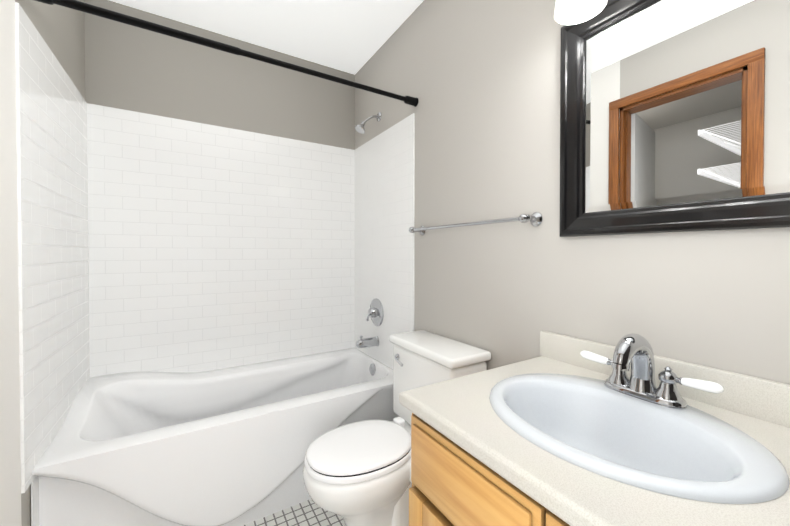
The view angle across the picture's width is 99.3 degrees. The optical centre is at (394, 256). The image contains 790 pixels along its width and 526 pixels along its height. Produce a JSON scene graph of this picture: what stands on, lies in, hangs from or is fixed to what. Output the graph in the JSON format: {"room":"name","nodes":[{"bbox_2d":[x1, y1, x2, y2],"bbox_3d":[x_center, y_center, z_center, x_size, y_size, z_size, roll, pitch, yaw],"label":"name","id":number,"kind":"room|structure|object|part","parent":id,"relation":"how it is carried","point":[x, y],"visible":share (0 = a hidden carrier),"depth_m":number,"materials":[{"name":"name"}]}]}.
{"room":"bathroom","nodes":[
{"label":"bathroom","id":0,"kind":"room"},
{"bbox_2d":[0,0,84,525],"bbox_3d":[-1.344,-0.076,1.230,0.100,2.550,1.135,0,1,-31],"label":"wall","id":1,"kind":"structure","parent":0,"point":[10,479],"depth_m":1.01,"materials":[{"name":"grey paint"}]},
{"bbox_2d":[15,2,89,493],"bbox_3d":[-1.378,-0.025,1.389,0.008,1.525,0.812,0,1,-31],"label":"wall tile","id":2,"kind":"structure","parent":1,"relation":"attached to","point":[52,208],"depth_m":1.24,"materials":[{"name":"white tile"}]},
{"bbox_2d":[84,0,354,149],"bbox_3d":[-0.976,-0.087,2.180,1.720,2.550,0.100,0,1,-31],"label":"wall","id":3,"kind":"structure","parent":0,"point":[132,68],"depth_m":2.02,"materials":[{"name":"grey paint"}]},
{"bbox_2d":[87,103,354,376],"bbox_3d":[-0.947,-0.034,2.134,1.520,1.525,0.008,0,1,-31],"label":"wall tile","id":4,"kind":"structure","parent":3,"relation":"attached to","point":[212,247],"depth_m":2.03,"materials":[{"name":"white tile"}]},
{"bbox_2d":[109,0,423,74],"bbox_3d":[-0.166,-1.397,0.843,1.720,0.100,3.200,0,1,-31],"label":"ceiling","id":5,"kind":"structure","parent":0,"point":[350,36],"depth_m":1.94,"materials":[{"name":"white paint"}]},
{"bbox_2d":[243,499,344,525],"bbox_3d":[-0.166,1.253,0.873,1.720,0.100,3.200,0,1,-31],"label":"floor","id":6,"kind":"structure","parent":0,"point":[310,512],"depth_m":1.53,"materials":[{"name":"tile"}]},
{"bbox_2d":[31,348,398,525],"bbox_3d":[-0.750,0.908,1.823,1.514,0.569,0.757,0,1,-31],"label":"bathtub","id":7,"kind":"object","parent":6,"relation":"on","point":[229,446],"visible":0.79,"depth_m":1.48,"materials":[{"name":"ceramic"}]},
{"bbox_2d":[303,330,490,525],"bbox_3d":[-0.025,0.793,1.400,0.707,0.809,0.476,0,1,-31],"label":"toilet","id":8,"kind":"object","parent":6,"relation":"on","point":[357,473],"visible":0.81,"depth_m":1.29,"materials":[{"name":"white ceramic"}]},
{"bbox_3d":[-0.128,0.989,1.339,0.464,0.417,0.348,0,1,-31],"label":"bowl","id":9,"kind":"part","parent":8,"relation":"part of","materials":[{"name":"white ceramic"}]},
{"bbox_3d":[-0.136,0.767,1.332,0.436,0.024,0.336,0,1,-31],"label":"seat","id":10,"kind":"part","parent":8,"relation":"part of","materials":[{"name":"white plastic"}]},
{"bbox_3d":[-0.121,0.752,1.340,0.460,0.044,0.325,0,1,-31],"label":"lid","id":11,"kind":"part","parent":8,"relation":"part of","materials":[{"name":"white plastic"}]},
{"bbox_3d":[0.017,0.484,1.579,0.031,0.037,0.090,0,1,-31],"label":"lever","id":12,"kind":"part","parent":8,"relation":"part of","materials":[{"name":"silver metal"}]},
{"bbox_3d":[0.185,0.603,1.527,0.200,0.352,0.450,0,1,-31],"label":"tank","id":13,"kind":"part","parent":8,"relation":"part of","materials":[{"name":"white ceramic"}]},
{"bbox_3d":[0.183,0.407,1.523,0.220,0.040,0.476,0,1,-31],"label":"tank lid","id":14,"kind":"part","parent":8,"relation":"part of","materials":[{"name":"white ceramic"}]},
{"bbox_2d":[399,331,789,525],"bbox_3d":[0.525,0.695,0.613,0.603,1.023,0.985,0,1,-31],"label":"bathroom vanity","id":15,"kind":"object","parent":6,"relation":"on","point":[631,429],"visible":1,"depth_m":0.70,"materials":[{"name":"beige stone"}]},
{"bbox_2d":[489,373,789,503],"bbox_3d":[0.456,0.413,0.729,0.440,0.154,0.520,0,1,-31],"label":"sink","id":16,"kind":"object","parent":15,"relation":"in","point":[640,448],"depth_m":0.69,"materials":[{"name":"white ceramic"}]},
{"bbox_2d":[580,333,723,408],"bbox_3d":[0.563,0.259,0.792,0.159,0.155,0.294,0,1,-31],"label":"faucet","id":17,"kind":"object","parent":15,"relation":"on","point":[640,391],"depth_m":0.79,"materials":[{"name":"silver metal"}]},
{"bbox_2d":[355,0,789,384],"bbox_3d":[0.525,-0.077,1.281,0.100,2.550,3.000,0,1,-31],"label":"wall","id":18,"kind":"structure","parent":0,"point":[479,80],"depth_m":1.26,"materials":[{"name":"grey paint"}]},
{"bbox_2d":[34,0,418,106],"bbox_3d":[-0.529,-0.844,1.448,1.510,0.048,0.048,0,1,-31],"label":"rail","id":19,"kind":"object","parent":18,"relation":"attached to","point":[135,21],"visible":1,"depth_m":1.30,"materials":[{"name":"black metal"}]},
{"bbox_2d":[355,112,381,133],"bbox_3d":[-0.175,-0.867,2.154,0.172,0.160,0.070,0,1,-31],"label":"shower head","id":20,"kind":"object","parent":18,"relation":"attached to","point":[359,128],"visible":1,"depth_m":2.14},
{"bbox_2d":[354,113,414,368],"bbox_3d":[-0.098,-0.035,2.195,0.008,1.525,0.776,0,1,-31],"label":"wall tile","id":21,"kind":"structure","parent":18,"relation":"attached to","point":[384,165],"depth_m":2.12,"materials":[{"name":"white tile"}]},
{"bbox_2d":[356,336,378,347],"bbox_3d":[-0.184,0.551,2.191,0.149,0.085,0.068,0,1,-31],"label":"tub spout","id":22,"kind":"object","parent":21,"relation":"attached to","point":[367,342],"visible":1,"depth_m":2.17,"materials":[{"name":"silver metal"}]},
{"bbox_2d":[366,298,383,325],"bbox_3d":[-0.159,0.368,2.204,0.090,0.184,0.184,0,1,-31],"label":"tub valve","id":23,"kind":"object","parent":21,"relation":"attached to","point":[375,312],"visible":1,"depth_m":2.19,"materials":[{"name":"silver metal"}]},
{"bbox_2d":[409,212,542,234],"bbox_3d":[0.292,-0.138,1.480,0.086,0.052,0.742,0,1,-31],"label":"towel rail","id":24,"kind":"object","parent":18,"relation":"attached to","point":[535,219],"visible":1,"depth_m":1.28,"materials":[{"name":"silver metal"}]},
{"bbox_2d":[554,0,606,24],"bbox_3d":[0.637,-0.845,0.813,0.184,0.293,0.520,0,1,-31],"label":"light","id":25,"kind":"object","parent":18,"relation":"attached to","point":[570,12],"visible":1,"depth_m":0.97,"materials":[{"name":"white glass"}]},
{"bbox_2d":[540,331,789,427],"bbox_3d":[0.773,0.307,0.760,0.020,0.085,0.985,0,1,-31],"label":"backsplash","id":26,"kind":"structure","parent":18,"relation":"attached to","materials":[{"name":"stone"}]},
{"bbox_2d":[559,0,789,236],"bbox_3d":[0.702,-0.403,0.855,0.036,0.681,0.585,0,1,-31],"label":"mirror","id":27,"kind":"object","parent":18,"relation":"attached to","point":[674,115],"visible":0.98,"depth_m":0.85,"materials":[{"name":"black mirror"}]}
]}

